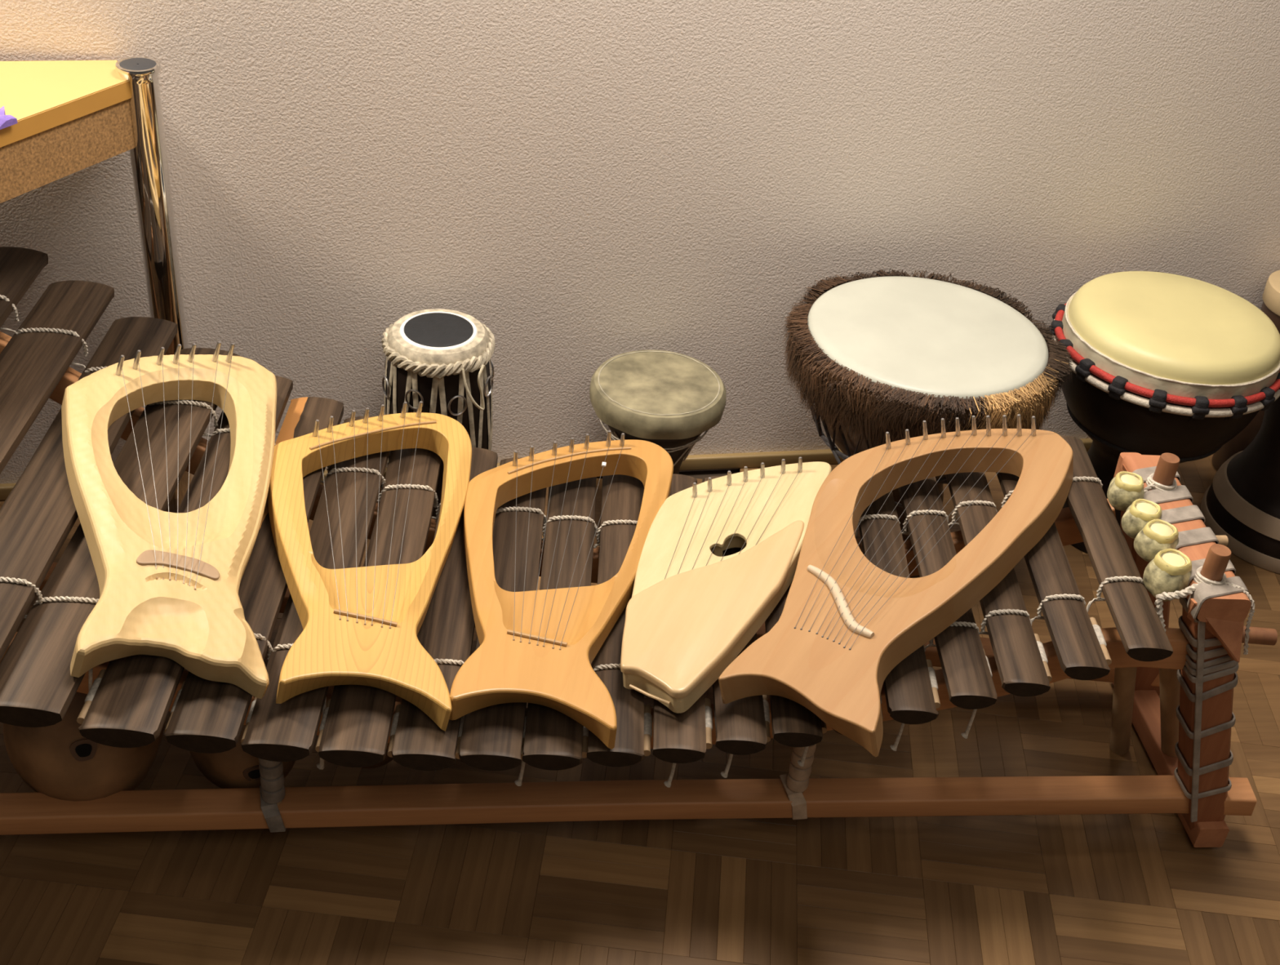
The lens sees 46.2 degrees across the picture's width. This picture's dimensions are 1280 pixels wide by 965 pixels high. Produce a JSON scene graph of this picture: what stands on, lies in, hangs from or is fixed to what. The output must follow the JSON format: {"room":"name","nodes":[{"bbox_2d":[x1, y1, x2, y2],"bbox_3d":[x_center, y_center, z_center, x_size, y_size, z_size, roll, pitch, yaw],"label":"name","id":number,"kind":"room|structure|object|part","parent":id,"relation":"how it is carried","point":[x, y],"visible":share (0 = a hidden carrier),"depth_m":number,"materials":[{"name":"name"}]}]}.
{"room":"music room","nodes":[
{"label":"music room","id":0,"kind":"room"},
{"bbox_2d":[0,0,1279,484],"bbox_3d":[0.197,-1.112,1.538,3.800,2.620,0.120,-3,36,-11],"label":"wall","id":1,"kind":"structure","parent":0,"point":[588,183],"depth_m":1.94,"materials":[{"name":"paint"}]},
{"bbox_2d":[0,438,1093,500],"bbox_3d":[0.111,-0.031,2.219,3.800,0.022,0.012,-3,36,-11],"label":"baseboard","id":2,"kind":"structure","parent":1,"relation":"attached to","point":[750,460],"depth_m":2.22,"materials":[{"name":"beige wood"}]},
{"bbox_2d":[0,453,1279,964],"bbox_3d":[-0.026,0.317,1.768,4.000,0.050,1.900,0,35,-7],"label":"floor","id":3,"kind":"structure","parent":0,"point":[1087,889],"depth_m":1.59,"materials":[{"name":"brown wood"}]},
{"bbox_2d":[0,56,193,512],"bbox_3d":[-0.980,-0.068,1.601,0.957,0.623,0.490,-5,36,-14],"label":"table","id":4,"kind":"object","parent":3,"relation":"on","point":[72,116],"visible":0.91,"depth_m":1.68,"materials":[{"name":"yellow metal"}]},
{"bbox_2d":[0,106,17,129],"bbox_3d":[-0.692,-0.363,1.526,0.050,0.012,0.112,21,38,22],"label":"cloth","id":5,"kind":"object","parent":4,"relation":"on","point":[6,121],"visible":1,"depth_m":1.55,"materials":[{"name":"purple fabric"}]},
{"bbox_3d":[-0.589,-0.217,1.866,0.050,0.622,0.050,0,35,-7],"label":"leg","id":6,"kind":"part","parent":4,"relation":"part of","materials":[{"name":"silver metal"}]},
{"bbox_2d":[381,308,495,519],"bbox_3d":[-0.266,-0.070,1.978,0.144,0.304,0.144,0,35,-7],"label":"drum","id":7,"kind":"object","parent":3,"relation":"on","point":[439,358],"visible":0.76,"depth_m":1.88,"materials":[{"name":"white leather"}]},
{"bbox_3d":[-0.207,-0.116,1.875,0.031,0.064,0.011,-13,39,-24],"label":"loose cord","id":8,"kind":"part","parent":7,"relation":"part of","materials":[{"name":"beige fabric"}]},
{"bbox_2d":[0,246,1277,847],"bbox_3d":[-0.266,0.087,1.671,1.914,0.403,0.720,0,35,-7],"label":"balafon","id":9,"kind":"object","parent":3,"relation":"on","point":[84,744],"visible":0.62,"depth_m":1.55,"materials":[{"name":"black wood"}]},
{"bbox_3d":[-0.747,-0.198,1.693,0.084,0.037,0.008,0,35,-7],"label":"cord","id":10,"kind":"part","parent":9,"relation":"part of","materials":[{"name":"beige fabric"}]},
{"bbox_3d":[-0.594,0.101,1.382,0.080,0.036,0.008,0,35,-8],"label":"cord","id":11,"kind":"part","parent":9,"relation":"part of","materials":[{"name":"beige fabric"}]},
{"bbox_3d":[-0.668,-0.159,1.697,0.083,0.037,0.008,0,35,-7],"label":"cord","id":12,"kind":"part","parent":9,"relation":"part of","materials":[{"name":"beige fabric"}]},
{"bbox_3d":[-0.529,0.121,1.405,0.080,0.036,0.008,1,35,-6],"label":"cord","id":13,"kind":"part","parent":9,"relation":"part of","materials":[{"name":"white fabric"}]},
{"bbox_3d":[-0.509,0.181,1.392,0.011,0.066,0.035,0,35,-7],"label":"cord","id":14,"kind":"part","parent":9,"relation":"part of","materials":[{"name":"beige fabric"}]},
{"bbox_3d":[-0.589,-0.115,1.690,0.080,0.036,0.008,0,35,-8],"label":"cord","id":15,"kind":"part","parent":9,"relation":"part of","materials":[{"name":"beige fabric"}]},
{"bbox_2d":[61,341,276,698],"bbox_3d":[-0.485,0.009,1.520,0.219,0.133,0.511,-2,36,-11],"label":"lyre","id":16,"kind":"object","parent":9,"relation":"on","point":[169,583],"visible":1,"depth_m":1.47,"materials":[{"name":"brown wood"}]},
{"bbox_3d":[-0.517,-0.078,1.689,0.080,0.036,0.008,1,35,-6],"label":"cord","id":17,"kind":"part","parent":9,"relation":"part of","materials":[{"name":"beige fabric"}]},
{"bbox_3d":[-0.451,-0.047,1.699,0.074,0.035,0.008,0,35,-8],"label":"cord","id":18,"kind":"part","parent":9,"relation":"part of","materials":[{"name":"beige fabric"}]},
{"bbox_3d":[-0.391,0.158,1.448,0.071,0.035,0.008,-1,35,-9],"label":"cord","id":19,"kind":"part","parent":9,"relation":"part of","materials":[{"name":"beige fabric"}]},
{"bbox_3d":[-0.328,0.171,1.465,0.070,0.034,0.008,-1,35,-9],"label":"cord","id":20,"kind":"part","parent":9,"relation":"part of","materials":[{"name":"beige fabric"}]},
{"bbox_3d":[-0.309,0.243,1.456,0.011,0.066,0.035,0,35,-7],"label":"cord","id":21,"kind":"part","parent":9,"relation":"part of","materials":[{"name":"grey fabric"}]},
{"bbox_3d":[-0.325,-0.003,1.712,0.070,0.034,0.008,-1,35,-9],"label":"cord","id":22,"kind":"part","parent":9,"relation":"part of","materials":[{"name":"grey fabric"}]},
{"bbox_2d":[266,400,471,731],"bbox_3d":[-0.294,0.055,1.568,0.220,0.086,0.486,2,35,-5],"label":"lyre","id":23,"kind":"object","parent":9,"relation":"on","point":[362,625],"visible":1,"depth_m":1.51,"materials":[{"name":"yellow wood"}]},
{"bbox_3d":[-0.265,0.016,1.714,0.068,0.034,0.008,-1,36,-9],"label":"cord","id":24,"kind":"part","parent":9,"relation":"part of","materials":[{"name":"beige fabric"}]},
{"bbox_3d":[-0.200,0.031,1.718,0.067,0.033,0.008,-1,36,-9],"label":"cord","id":25,"kind":"part","parent":9,"relation":"part of","materials":[{"name":"white fabric"}]},
{"bbox_3d":[-0.201,0.188,1.494,0.067,0.033,0.008,-1,36,-9],"label":"cord","id":26,"kind":"part","parent":9,"relation":"part of","materials":[{"name":"beige fabric"}]},
{"bbox_3d":[-0.119,0.273,1.494,0.011,0.050,0.035,0,35,-7],"label":"cord","id":27,"kind":"part","parent":9,"relation":"part of","materials":[{"name":"white fabric"}]},
{"bbox_3d":[-0.140,0.041,1.721,0.066,0.033,0.008,-1,36,-9],"label":"cord","id":28,"kind":"part","parent":9,"relation":"part of","materials":[{"name":"beige fabric"}]},
{"bbox_3d":[-0.143,-0.030,1.725,1.282,0.170,0.279,0,35,-7],"label":"support cord","id":29,"kind":"part","parent":9,"relation":"part of","materials":[{"name":"beige fabric"}]},
{"bbox_2d":[449,430,673,749],"bbox_3d":[-0.099,0.079,1.594,0.224,0.053,0.486,8,35,4],"label":"lyre","id":30,"kind":"object","parent":9,"relation":"on","point":[536,646],"visible":0.99,"depth_m":1.53,"materials":[{"name":"brown wood"}]},
{"bbox_3d":[-0.146,0.148,1.472,1.313,0.170,0.016,0,35,-7],"label":"support cord","id":31,"kind":"part","parent":9,"relation":"part of","materials":[{"name":"beige fabric"}]},
{"bbox_3d":[-0.080,0.051,1.720,0.064,0.032,0.008,-1,36,-9],"label":"cord","id":32,"kind":"part","parent":9,"relation":"part of","materials":[{"name":"white fabric"}]},
{"bbox_3d":[-0.284,0.152,1.826,1.917,0.028,0.046,5,35,-1],"label":"rail","id":33,"kind":"part","parent":9,"relation":"part of","materials":[{"name":"brown wood"}]},
{"bbox_3d":[-0.023,0.196,1.521,0.061,0.032,0.008,-1,36,-10],"label":"cord","id":34,"kind":"part","parent":9,"relation":"part of","materials":[{"name":"beige fabric"}]},
{"bbox_3d":[-0.020,0.056,1.721,0.061,0.032,0.008,-1,36,-10],"label":"cord","id":35,"kind":"part","parent":9,"relation":"part of","materials":[{"name":"beige fabric"}]},
{"bbox_3d":[-0.258,0.338,1.562,1.888,0.030,0.047,1,35,-7],"label":"rail","id":36,"kind":"part","parent":9,"relation":"part of","materials":[{"name":"brown wood"}]},
{"bbox_3d":[0.030,0.278,1.510,0.011,0.048,0.035,0,35,-7],"label":"cord","id":37,"kind":"part","parent":9,"relation":"part of","materials":[{"name":"grey fabric"}]},
{"bbox_2d":[620,457,831,713],"bbox_3d":[0.081,0.084,1.601,0.171,0.069,0.422,14,36,12],"label":"lyre","id":38,"kind":"object","parent":9,"relation":"on","point":[692,609],"visible":0.98,"depth_m":1.57,"materials":[{"name":"white wood"}]},
{"bbox_3d":[0.087,0.269,1.517,0.011,0.050,0.035,0,35,-7],"label":"cord","id":39,"kind":"part","parent":9,"relation":"part of","materials":[{"name":"beige fabric"}]},
{"bbox_3d":[0.167,0.254,1.522,0.011,0.064,0.035,0,35,-7],"label":"cord","id":40,"kind":"part","parent":9,"relation":"part of","materials":[{"name":"grey fabric"}]},
{"bbox_3d":[0.270,0.048,1.703,0.054,0.029,0.008,-2,36,-10],"label":"cord","id":41,"kind":"part","parent":9,"relation":"part of","materials":[{"name":"white fabric"}]},
{"bbox_2d":[718,413,1073,756],"bbox_3d":[0.263,0.067,1.568,0.243,0.147,0.498,26,40,26],"label":"lyre","id":42,"kind":"object","parent":9,"relation":"on","point":[845,622],"visible":1,"depth_m":1.52,"materials":[{"name":"brown wood"}]},
{"bbox_3d":[0.262,0.243,1.532,0.011,0.056,0.035,0,35,-7],"label":"cord","id":43,"kind":"part","parent":9,"relation":"part of","materials":[{"name":"beige fabric"}]},
{"bbox_3d":[0.323,0.043,1.692,0.054,0.029,0.008,-2,36,-11],"label":"cord","id":44,"kind":"part","parent":9,"relation":"part of","materials":[{"name":"grey fabric"}]},
{"bbox_3d":[0.322,0.153,1.534,0.054,0.029,0.008,-2,36,-11],"label":"cord","id":45,"kind":"part","parent":9,"relation":"part of","materials":[{"name":"beige fabric"}]},
{"bbox_3d":[0.335,0.229,1.531,0.011,0.060,0.035,0,35,-7],"label":"cord","id":46,"kind":"part","parent":9,"relation":"part of","materials":[{"name":"white fabric"}]},
{"bbox_3d":[0.377,0.032,1.686,0.053,0.028,0.008,-2,36,-11],"label":"cord","id":47,"kind":"part","parent":9,"relation":"part of","materials":[{"name":"beige fabric"}]},
{"bbox_3d":[0.374,0.141,1.531,0.053,0.028,0.008,-2,36,-11],"label":"cord","id":48,"kind":"part","parent":9,"relation":"part of","materials":[{"name":"beige fabric"}]},
{"bbox_3d":[0.430,0.019,1.677,0.052,0.028,0.008,-3,36,-11],"label":"cord","id":49,"kind":"part","parent":9,"relation":"part of","materials":[{"name":"beige fabric"}]},
{"bbox_3d":[0.430,0.125,1.527,0.052,0.028,0.008,-3,36,-11],"label":"cord","id":50,"kind":"part","parent":9,"relation":"part of","materials":[{"name":"beige fabric"}]},
{"bbox_3d":[0.489,0.005,1.664,0.052,0.027,0.008,-3,36,-11],"label":"cord","id":51,"kind":"part","parent":9,"relation":"part of","materials":[{"name":"white fabric"}]},
{"bbox_3d":[0.488,0.106,1.520,0.052,0.027,0.008,-3,36,-11],"label":"cord","id":52,"kind":"part","parent":9,"relation":"part of","materials":[{"name":"white fabric"}]},
{"bbox_3d":[0.550,-0.008,1.696,0.028,0.053,0.016,0,35,-7],"label":"post","id":53,"kind":"part","parent":9,"relation":"part of","materials":[{"name":"brown wood"}]},
{"bbox_3d":[0.589,0.131,1.765,0.130,0.352,0.056,0,35,-7],"label":"post","id":54,"kind":"part","parent":9,"relation":"part of","materials":[{"name":"brown wood"}]},
{"bbox_3d":[0.545,0.009,1.612,0.020,0.018,0.006,-17,41,-29],"label":"cord","id":55,"kind":"part","parent":9,"relation":"part of","materials":[{"name":"beige fabric"}]},
{"bbox_3d":[0.564,0.001,1.621,0.031,0.006,0.032,0,35,-7],"label":"cord","id":56,"kind":"part","parent":9,"relation":"part of","materials":[{"name":"white fabric"}]},
{"bbox_3d":[0.564,-0.002,1.620,0.029,0.006,0.030,0,35,-7],"label":"cord","id":57,"kind":"part","parent":9,"relation":"part of","materials":[{"name":"white fabric"}]},
{"bbox_3d":[0.622,0.315,1.776,0.034,0.030,0.275,1,35,-7],"label":"rail","id":58,"kind":"part","parent":9,"relation":"part of","materials":[{"name":"brown wood"}]},
{"bbox_3d":[0.540,0.125,1.495,0.055,0.068,0.022,0,35,-7],"label":"cord","id":59,"kind":"part","parent":9,"relation":"part of","materials":[{"name":"beige fabric"}]},
{"bbox_3d":[0.568,0.054,1.576,0.050,0.030,0.250,2,35,-5],"label":"rail","id":60,"kind":"part","parent":9,"relation":"part of","materials":[{"name":"brown wood"}]},
{"bbox_3d":[0.567,0.095,1.491,0.031,0.006,0.032,0,35,-7],"label":"cord","id":61,"kind":"part","parent":9,"relation":"part of","materials":[{"name":"white fabric"}]},
{"bbox_3d":[0.599,0.248,1.600,0.133,0.352,0.044,5,35,-1],"label":"post","id":62,"kind":"part","parent":9,"relation":"part of","materials":[{"name":"brown wood"}]},
{"bbox_3d":[0.567,0.092,1.490,0.029,0.006,0.030,0,35,-7],"label":"cord","id":63,"kind":"part","parent":9,"relation":"part of","materials":[{"name":"white fabric"}]},
{"bbox_3d":[0.593,0.136,1.495,0.047,0.076,0.007,21,38,21],"label":"cord","id":64,"kind":"part","parent":9,"relation":"part of","materials":[{"name":"beige fabric"}]},
{"bbox_2d":[589,350,726,474],"bbox_3d":[0.017,-0.045,2.054,0.183,0.219,0.183,0,35,-7],"label":"drum","id":65,"kind":"object","parent":3,"relation":"on","point":[666,399],"visible":0.63,"depth_m":1.97,"materials":[{"name":"beige leather"}]},
{"bbox_3d":[0.021,-0.086,2.026,0.147,0.015,0.147,0,35,-7],"label":"cord","id":66,"kind":"part","parent":65,"relation":"part of","materials":[{"name":"grey fabric"}]},
{"bbox_3d":[0.021,-0.091,2.022,0.153,0.015,0.153,0,35,-7],"label":"cord","id":67,"kind":"part","parent":65,"relation":"part of","materials":[{"name":"white fabric"}]},
{"bbox_2d":[780,268,1073,577],"bbox_3d":[0.349,-0.048,1.987,0.363,0.352,0.368,-3,36,-11],"label":"djembe","id":68,"kind":"object","parent":3,"relation":"on","point":[874,355],"visible":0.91,"depth_m":1.85,"materials":[{"name":"leather"}]},
{"bbox_2d":[1048,271,1279,552],"bbox_3d":[0.696,-0.079,2.076,0.313,0.355,0.315,4,35,-2],"label":"djembe","id":69,"kind":"object","parent":3,"relation":"on","point":[1180,366],"visible":0.78,"depth_m":1.94,"materials":[{"name":"black wood"}]},
{"bbox_3d":[0.708,-0.202,1.990,0.284,0.004,0.284,0,35,-7],"label":"edge cord","id":70,"kind":"part","parent":69,"relation":"part of","materials":[{"name":"white wicker"}]},
{"bbox_2d":[1200,396,1279,573],"bbox_3d":[0.957,-0.078,2.102,0.234,0.364,0.234,0,35,-7],"label":"djembe","id":71,"kind":"object","parent":3,"relation":"on","point":[1242,502],"visible":0.91,"depth_m":2.12,"materials":[{"name":"black wood"}]},
{"bbox_2d":[1211,270,1279,471],"bbox_3d":[0.952,-0.150,2.243,0.122,0.319,0.122,0,35,-7],"label":"drum","id":72,"kind":"object","parent":3,"relation":"on","point":[1270,306],"visible":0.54,"depth_m":2.23,"materials":[{"name":"black wood"}]}
]}

